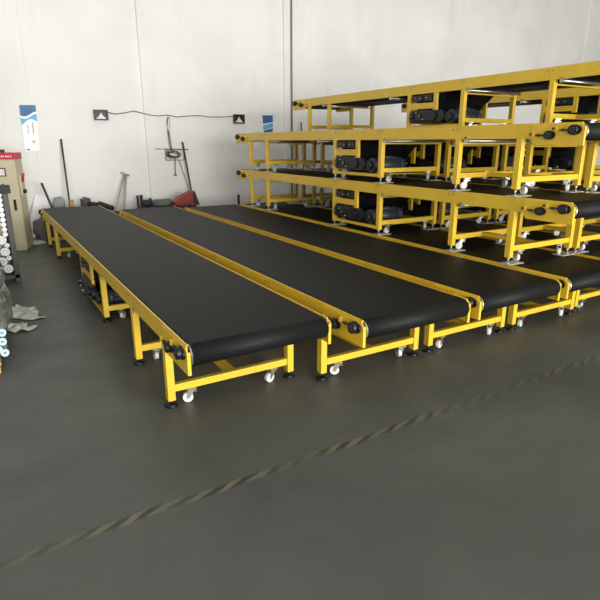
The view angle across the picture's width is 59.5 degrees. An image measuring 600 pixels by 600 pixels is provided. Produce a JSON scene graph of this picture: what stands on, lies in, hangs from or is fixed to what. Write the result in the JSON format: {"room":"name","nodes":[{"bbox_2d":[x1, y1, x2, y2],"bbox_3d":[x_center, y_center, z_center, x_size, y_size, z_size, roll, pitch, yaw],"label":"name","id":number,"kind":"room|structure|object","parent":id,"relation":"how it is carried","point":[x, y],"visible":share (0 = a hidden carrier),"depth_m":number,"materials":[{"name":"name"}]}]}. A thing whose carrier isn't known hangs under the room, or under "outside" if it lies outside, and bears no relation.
{"room":"factory warehouse","nodes":[
{"label":"factory warehouse","id":0,"kind":"room"},
{"bbox_2d":[0,320,5,336],"bbox_3d":[-2.309,0.182,4.043,0.055,0.055,0.514,-10,19,-30],"label":"roller","id":1,"kind":"object","parent":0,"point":[2,327],"visible":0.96,"depth_m":3.85,"materials":[{"name":"metal"}]},
{"bbox_2d":[0,238,599,599],"bbox_3d":[7.357,0.075,5.484,26.000,0.100,19.400,-10,19,-30],"label":"floor","id":2,"kind":"structure","parent":0,"point":[468,468],"depth_m":2.74,"materials":[{"name":"paint"}]},
{"bbox_2d":[0,185,21,281],"bbox_3d":[-3.917,-0.704,5.938,1.260,1.132,0.270,-10,19,-30],"label":"rack","id":3,"kind":"object","parent":2,"relation":"on","point":[4,189],"visible":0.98,"depth_m":6.15,"materials":[{"name":"grey metal"}]},
{"bbox_2d":[0,234,5,244],"bbox_3d":[-3.516,-0.718,6.172,0.100,0.100,0.230,-10,19,-30],"label":"roller","id":4,"kind":"object","parent":3,"relation":"in","point":[2,238],"visible":0.98,"depth_m":6.10,"materials":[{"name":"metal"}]},
{"bbox_2d":[0,255,7,265],"bbox_3d":[-3.537,-0.475,6.232,0.100,0.100,0.230,-10,19,-30],"label":"roller","id":5,"kind":"object","parent":3,"relation":"in","point":[3,259],"visible":0.86,"depth_m":6.16,"materials":[{"name":"metal"}]},
{"bbox_2d":[0,245,9,255],"bbox_3d":[-3.502,-0.587,6.221,0.100,0.100,0.230,-10,19,-30],"label":"roller","id":6,"kind":"object","parent":3,"relation":"in","point":[4,251],"visible":0.98,"depth_m":6.14,"materials":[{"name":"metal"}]},
{"bbox_2d":[3,262,12,272],"bbox_3d":[-3.496,-0.394,6.282,0.100,0.100,0.230,-10,19,-30],"label":"roller","id":7,"kind":"object","parent":3,"relation":"on","point":[8,268],"visible":0.97,"depth_m":6.20,"materials":[{"name":"metal"}]},
{"bbox_2d":[3,271,19,278],"bbox_3d":[-3.939,-0.228,6.079,1.220,0.040,0.250,-10,19,-30],"label":"shelf","id":8,"kind":"object","parent":3,"relation":"attached to","point":[16,275],"depth_m":6.26,"materials":[{"name":"grey metal"}]},
{"bbox_2d":[0,149,33,250],"bbox_3d":[-4.592,-1.508,7.975,0.895,1.501,0.395,-3,17,-11],"label":"cabinet","id":9,"kind":"object","parent":2,"relation":"on","point":[11,170],"visible":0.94,"depth_m":7.91,"materials":[{"name":"beige metal"}]},
{"bbox_2d":[7,322,36,331],"bbox_3d":[-2.498,0.234,4.659,0.222,0.057,0.261,9,19,29],"label":"scrap","id":10,"kind":"object","parent":2,"relation":"on","point":[14,327],"visible":0.94,"depth_m":4.65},
{"bbox_2d":[11,304,45,319],"bbox_3d":[-2.688,0.094,5.097,0.343,0.073,0.517,-10,19,-30],"label":"scrap","id":11,"kind":"object","parent":2,"relation":"on","point":[27,313],"visible":0.86,"depth_m":5.04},
{"bbox_2d":[32,240,46,244],"bbox_3d":[-4.312,-0.949,8.609,0.307,0.064,0.222,-10,19,-30],"label":"heap","id":12,"kind":"object","parent":2,"relation":"on","point":[36,242],"visible":0.59,"depth_m":8.56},
{"bbox_2d":[30,194,52,237],"bbox_3d":[-4.562,-1.487,9.220,0.580,0.740,0.172,-10,19,-30],"label":"board","id":13,"kind":"object","parent":2,"relation":"on","point":[40,201],"visible":0.29,"depth_m":9.19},
{"bbox_2d":[40,183,52,207],"bbox_3d":[-4.256,-1.545,9.044,0.366,0.931,0.038,5,17,16],"label":"bar","id":14,"kind":"object","parent":2,"relation":"on","point":[42,185],"visible":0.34,"depth_m":8.98,"materials":[{"name":"grey metal"}]},
{"bbox_2d":[33,218,61,240],"bbox_3d":[-4.238,-1.219,8.883,0.522,0.424,0.263,-10,19,-30],"label":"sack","id":15,"kind":"object","parent":2,"relation":"on","point":[39,225],"visible":0.43,"depth_m":8.75,"materials":[{"name":"grey fabric"}]},
{"bbox_2d":[53,196,64,207],"bbox_3d":[-4.242,-1.481,9.293,0.200,0.690,0.080,-10,19,-30],"label":"housing","id":16,"kind":"object","parent":2,"relation":"on","point":[58,202],"visible":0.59,"depth_m":9.19,"materials":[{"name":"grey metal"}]},
{"bbox_2d":[60,139,69,206],"bbox_3d":[-4.104,-1.984,9.260,0.032,1.647,0.321,-8,19,-25],"label":"steel pole","id":17,"kind":"object","parent":2,"relation":"on","point":[60,139],"visible":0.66,"depth_m":9.21,"materials":[{"name":"grey metal"}]},
{"bbox_2d":[69,200,73,206],"bbox_3d":[-4.000,-1.447,9.266,0.070,0.641,0.050,-10,19,-30],"label":"batten","id":18,"kind":"object","parent":2,"relation":"on","point":[71,202],"visible":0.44,"depth_m":9.17,"materials":[{"name":"brown wood"}]},
{"bbox_2d":[83,197,90,205],"bbox_3d":[-3.818,-1.533,9.507,0.130,0.667,0.100,-10,19,-30],"label":"steel offcut","id":19,"kind":"object","parent":2,"relation":"on","point":[85,199],"visible":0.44,"depth_m":9.38,"materials":[{"name":"grey metal"}]},
{"bbox_2d":[87,201,97,205],"bbox_3d":[-3.707,-1.718,9.412,0.199,0.110,0.080,-3,17,-11],"label":"roll","id":20,"kind":"object","parent":19,"relation":"attached to","point":[89,203],"visible":0.87,"depth_m":9.38,"materials":[{"name":"rubber"}]},
{"bbox_2d":[115,171,128,210],"bbox_3d":[-3.360,-1.836,9.771,0.274,1.071,0.540,1,17,4],"label":"folding stand","id":21,"kind":"object","parent":2,"relation":"on","point":[123,173],"visible":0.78,"depth_m":9.78,"materials":[{"name":"grey metal"}]},
{"bbox_2d":[136,195,139,208],"bbox_3d":[-3.054,-1.655,9.949,0.036,0.645,0.040,-10,19,-30],"label":"bar","id":22,"kind":"object","parent":2,"relation":"on","point":[137,196],"visible":0.44,"depth_m":9.87,"materials":[{"name":"metal"}]},
{"bbox_2d":[38,205,331,408],"bbox_3d":[-2.039,-0.421,5.975,1.023,0.569,7.131,-10,19,-30],"label":"conveyor","id":23,"kind":"object","parent":2,"relation":"on","point":[201,310],"visible":1,"depth_m":3.76,"materials":[{"name":"black rubber"}]},
{"bbox_2d":[171,190,199,208],"bbox_3d":[-2.147,-1.679,9.874,0.483,0.734,0.224,-10,19,-30],"label":"guard","id":24,"kind":"object","parent":2,"relation":"on","point":[189,198],"visible":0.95,"depth_m":9.75,"materials":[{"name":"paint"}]},
{"bbox_2d":[182,142,191,189],"bbox_3d":[-2.179,-2.300,10.392,0.297,1.597,0.033,10,19,30],"label":"steel pole","id":25,"kind":"object","parent":2,"relation":"on","point":[182,142],"visible":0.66,"depth_m":10.31,"materials":[{"name":"grey metal"}]},
{"bbox_2d":[116,206,470,381],"bbox_3d":[-0.883,-0.449,6.052,1.023,0.577,6.431,-10,19,-30],"label":"conveyor","id":26,"kind":"object","parent":2,"relation":"on","point":[361,302],"visible":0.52,"depth_m":4.04,"materials":[{"name":"black rubber"}]},
{"bbox_2d":[184,204,561,352],"bbox_3d":[0.049,-0.567,6.448,1.023,0.577,6.181,-10,19,-30],"label":"conveyor","id":27,"kind":"object","parent":2,"relation":"on","point":[487,286],"visible":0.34,"depth_m":4.60,"materials":[{"name":"black rubber"}]},
{"bbox_2d":[241,201,599,330],"bbox_3d":[0.911,-0.714,6.937,1.023,0.577,6.181,-10,19,-30],"label":"conveyor","id":28,"kind":"object","parent":2,"relation":"on","point":[574,272],"visible":0.3,"depth_m":5.06,"materials":[{"name":"rubber"}]},
{"bbox_2d":[236,168,599,265],"bbox_3d":[0.885,-1.280,6.800,1.023,0.584,6.181,-10,19,-30],"label":"conveyor","id":29,"kind":"object","parent":28,"relation":"on","point":[361,198],"visible":1,"depth_m":5.49,"materials":[{"name":"yellow metal"}]},
{"bbox_2d":[368,221,422,225],"bbox_3d":[1.172,-0.950,6.422,0.825,0.008,0.180,-10,19,-30],"label":"crossbar","id":30,"kind":"object","parent":29,"relation":"on","point":[370,223],"depth_m":6.31,"materials":[{"name":"yellow paint"}]},
{"bbox_2d":[235,122,599,196],"bbox_3d":[0.883,-1.842,6.642,1.023,0.584,6.181,-10,19,-30],"label":"conveyor","id":31,"kind":"object","parent":29,"relation":"on","point":[384,151],"visible":1,"depth_m":5.54,"materials":[{"name":"metal"}]},
{"bbox_2d":[376,172,425,174],"bbox_3d":[1.171,-1.512,6.264,0.825,0.008,0.180,-10,19,-30],"label":"crossbar","id":32,"kind":"object","parent":31,"relation":"on","point":[377,172],"depth_m":6.29,"materials":[{"name":"yellow paint"}]},
{"bbox_2d":[290,199,599,310],"bbox_3d":[1.749,-0.872,7.476,1.023,0.569,6.181,-10,19,-30],"label":"conveyor","id":33,"kind":"object","parent":2,"relation":"on","point":[463,225],"visible":0.06,"depth_m":6.02,"materials":[{"name":"black rubber"}]},
{"bbox_2d":[299,168,599,253],"bbox_3d":[1.746,-1.423,7.321,1.023,0.574,6.181,-10,19,-30],"label":"conveyor","id":34,"kind":"object","parent":33,"relation":"on","point":[421,207],"visible":0.42,"depth_m":6.53,"materials":[{"name":"yellow metal"}]},
{"bbox_2d":[288,140,599,192],"bbox_3d":[1.757,-1.965,7.128,1.023,0.574,6.181,-10,19,-30],"label":"conveyor","id":35,"kind":"object","parent":34,"relation":"on","point":[425,153],"visible":0.41,"depth_m":6.52,"materials":[{"name":"metal"}]},
{"bbox_2d":[292,61,599,130],"bbox_3d":[1.847,-2.474,6.825,1.023,0.574,6.181,-10,19,-30],"label":"conveyor","id":36,"kind":"object","parent":35,"relation":"on","point":[457,102],"visible":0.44,"depth_m":6.29,"materials":[{"name":"metal"}]},
{"bbox_2d":[461,209,599,239],"bbox_3d":[2.620,-1.016,7.954,1.023,0.569,6.181,-10,19,-30],"label":"conveyor","id":37,"kind":"object","parent":2,"relation":"on","point":[526,222],"visible":0.02,"depth_m":6.98,"materials":[{"name":"metal"}]},
{"bbox_2d":[439,172,599,226],"bbox_3d":[2.611,-1.569,7.807,1.023,0.574,6.181,-10,19,-30],"label":"conveyor","id":38,"kind":"object","parent":37,"relation":"on","point":[495,213],"visible":0.11,"depth_m":7.06,"materials":[{"name":"metal"}]},
{"bbox_2d":[463,143,599,184],"bbox_3d":[2.628,-2.109,7.607,1.023,0.574,6.181,-10,19,-30],"label":"conveyor","id":39,"kind":"object","parent":38,"relation":"on","point":[482,155],"visible":0.13,"depth_m":7.10,"materials":[{"name":"metal"}]},
{"bbox_2d":[523,215,599,225],"bbox_3d":[3.532,-1.139,8.366,1.023,0.569,6.181,-10,19,-30],"label":"conveyor","id":40,"kind":"object","parent":2,"relation":"on","point":[596,224],"visible":0.02,"depth_m":7.44,"materials":[{"name":"metal"}]},
{"bbox_3d":[3.544,-1.683,8.186,1.023,0.574,6.181,-10,19,-30],"label":"conveyor","id":41,"kind":"object","parent":40,"relation":"on","visible":0},
{"bbox_2d":[522,146,599,173],"bbox_3d":[3.674,-2.168,7.806,1.023,0.574,6.181,-10,19,-30],"label":"conveyor","id":42,"kind":"object","parent":41,"relation":"on","point":[562,157],"visible":0.09,"depth_m":7.38,"materials":[{"name":"metal"}]},
{"bbox_2d":[401,86,599,124],"bbox_3d":[3.830,-2.645,7.395,1.023,0.574,6.181,-10,19,-30],"label":"conveyor","id":43,"kind":"object","parent":42,"relation":"on","point":[579,101],"visible":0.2,"depth_m":7.10,"materials":[{"name":"metal"}]},
{"bbox_3d":[-2.849,-1.505,9.763,0.220,0.465,0.190,-10,19,-30],"label":"carton","id":44,"kind":"object","parent":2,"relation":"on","visible":0},
{"bbox_2d":[140,200,151,206],"bbox_3d":[-2.838,-1.790,9.678,0.208,0.120,0.188,-10,19,-30],"label":"tool bag","id":45,"kind":"object","parent":44,"relation":"on","point":[145,203],"visible":1,"depth_m":9.61,"materials":[{"name":"fabric"}]},
{"bbox_3d":[-2.607,-1.563,9.989,0.420,0.447,0.260,-10,19,-30],"label":"storage box","id":46,"kind":"object","parent":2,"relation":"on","visible":0},
{"bbox_2d":[152,199,171,206],"bbox_3d":[-2.578,-1.834,9.886,0.447,0.131,0.229,-10,19,-30],"label":"bag","id":47,"kind":"object","parent":46,"relation":"on","point":[157,202],"visible":0.84,"depth_m":9.79,"materials":[{"name":"grey fabric"}]},
{"bbox_3d":[-3.198,0.287,4.475,1.060,0.075,2.300,-10,19,-30],"label":"wooden pallet","id":48,"kind":"object","parent":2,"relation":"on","visible":0},
{"bbox_2d":[0,261,12,329],"bbox_3d":[-3.245,-0.094,4.588,1.252,0.570,2.273,-10,19,-30],"label":"wrapped bundle","id":49,"kind":"object","parent":48,"relation":"on","point":[6,313],"visible":0.91,"depth_m":4.37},
{"bbox_2d":[0,336,6,345],"bbox_3d":[-2.314,0.249,4.059,0.055,0.055,0.514,-10,19,-30],"label":"roller","id":50,"kind":"object","parent":49,"relation":"in","point":[3,341],"visible":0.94,"depth_m":3.86,"materials":[{"name":"metal"}]},
{"bbox_2d":[1,335,8,356],"bbox_3d":[-2.311,0.333,4.087,0.055,0.055,0.514,-10,19,-30],"label":"roller","id":51,"kind":"object","parent":49,"relation":"in","point":[5,352],"visible":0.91,"depth_m":3.90,"materials":[{"name":"metal"}]},
{"bbox_3d":[-3.212,-1.397,9.483,0.750,0.420,0.070,-10,19,-30],"label":"trestle","id":52,"kind":"object","parent":2,"relation":"on","visible":0},
{"bbox_2d":[98,201,113,210],"bbox_3d":[-3.437,-1.665,9.292,0.291,0.167,0.090,3,17,11],"label":"roll","id":53,"kind":"object","parent":52,"relation":"on","point":[105,205],"visible":0.93,"depth_m":9.26,"materials":[{"name":"rubber"}]},
{"bbox_2d":[0,0,599,215],"bbox_3d":[2.316,-5.503,12.583,26.000,6.500,0.200,-10,19,-30],"label":"wall","id":54,"kind":"structure","parent":0,"point":[217,59],"depth_m":10.55,"materials":[{"name":"white paint"}]},
{"bbox_2d":[19,105,39,151],"bbox_3d":[-4.578,-2.908,8.900,0.262,0.762,0.005,-10,19,-30],"label":"poster","id":55,"kind":"object","parent":54,"relation":"attached to","point":[28,115],"visible":1,"depth_m":8.89,"materials":[{"name":"white paper"}]},
{"bbox_2d":[15,0,56,198],"bbox_3d":[-4.445,-4.300,8.579,0.229,6.500,0.015,-10,19,-30],"label":"trim","id":56,"kind":"structure","parent":54,"relation":"attached to","point":[24,7],"depth_m":8.79,"materials":[{"name":"white paint"}]},
{"bbox_2d":[93,110,108,119],"bbox_3d":[-3.565,-3.311,9.390,0.240,0.176,0.075,-10,19,-30],"label":"lamp","id":57,"kind":"object","parent":54,"relation":"attached to","point":[98,114],"visible":1,"depth_m":9.37,"materials":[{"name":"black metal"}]},
{"bbox_2d":[135,0,166,199],"bbox_3d":[-2.770,-4.584,9.524,0.319,6.500,0.045,-10,19,-30],"label":"trim","id":58,"kind":"structure","parent":54,"relation":"attached to","point":[144,9],"depth_m":9.74,"materials":[{"name":"white paint"}]},
{"bbox_2d":[167,117,171,150],"bbox_3d":[-2.509,-3.183,10.066,0.077,0.628,0.033,-10,19,-30],"label":"cable","id":59,"kind":"object","parent":54,"relation":"attached to","point":[167,117],"visible":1,"depth_m":10.05,"materials":[{"name":"grey plastic"}]},
{"bbox_2d":[108,111,233,116],"bbox_3d":[-2.402,-3.545,10.027,2.480,0.100,0.014,-10,19,-30],"label":"cable","id":60,"kind":"object","parent":54,"relation":"attached to","point":[129,111],"visible":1,"depth_m":9.90,"materials":[{"name":"grey plastic"}]},
{"bbox_2d":[156,148,187,175],"bbox_3d":[-2.488,-2.696,10.249,0.654,0.524,0.086,-10,19,-30],"label":"rack","id":61,"kind":"object","parent":54,"relation":"attached to","point":[172,151],"visible":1,"depth_m":10.21,"materials":[{"name":"grey metal"}]},
{"bbox_2d":[233,114,244,123],"bbox_3d":[-1.252,-3.700,10.722,0.240,0.176,0.075,-10,19,-30],"label":"lamp","id":62,"kind":"object","parent":54,"relation":"attached to","point":[238,118],"visible":1,"depth_m":10.70,"materials":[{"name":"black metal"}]},
{"bbox_2d":[262,114,272,132],"bbox_3d":[-0.684,-3.667,11.133,0.261,0.518,0.005,-10,19,-30],"label":"poster","id":63,"kind":"object","parent":54,"relation":"attached to","point":[267,119],"visible":0.71,"depth_m":11.11,"materials":[{"name":"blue paper"}]},
{"bbox_2d":[282,0,290,193],"bbox_3d":[-0.281,-5.013,10.954,0.147,6.500,0.045,-10,19,-30],"label":"trim","id":64,"kind":"structure","parent":54,"relation":"attached to","point":[285,3],"depth_m":11.04,"materials":[{"name":"white paint"}]},
{"bbox_2d":[291,0,292,197],"bbox_3d":[-0.175,-5.014,10.975,0.032,6.490,0.032,-10,19,-30],"label":"conduit","id":65,"kind":"object","parent":54,"relation":"attached to","point":[291,0],"visible":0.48,"depth_m":11.20,"materials":[{"name":"grey metal"}]},
{"bbox_2d":[583,0,599,62],"bbox_3d":[8.785,-6.578,16.164,0.500,6.500,0.045,-10,19,-30],"label":"trim","id":66,"kind":"structure","parent":54,"relation":"attached to","point":[594,18],"depth_m":15.70,"materials":[{"name":"white paint"}]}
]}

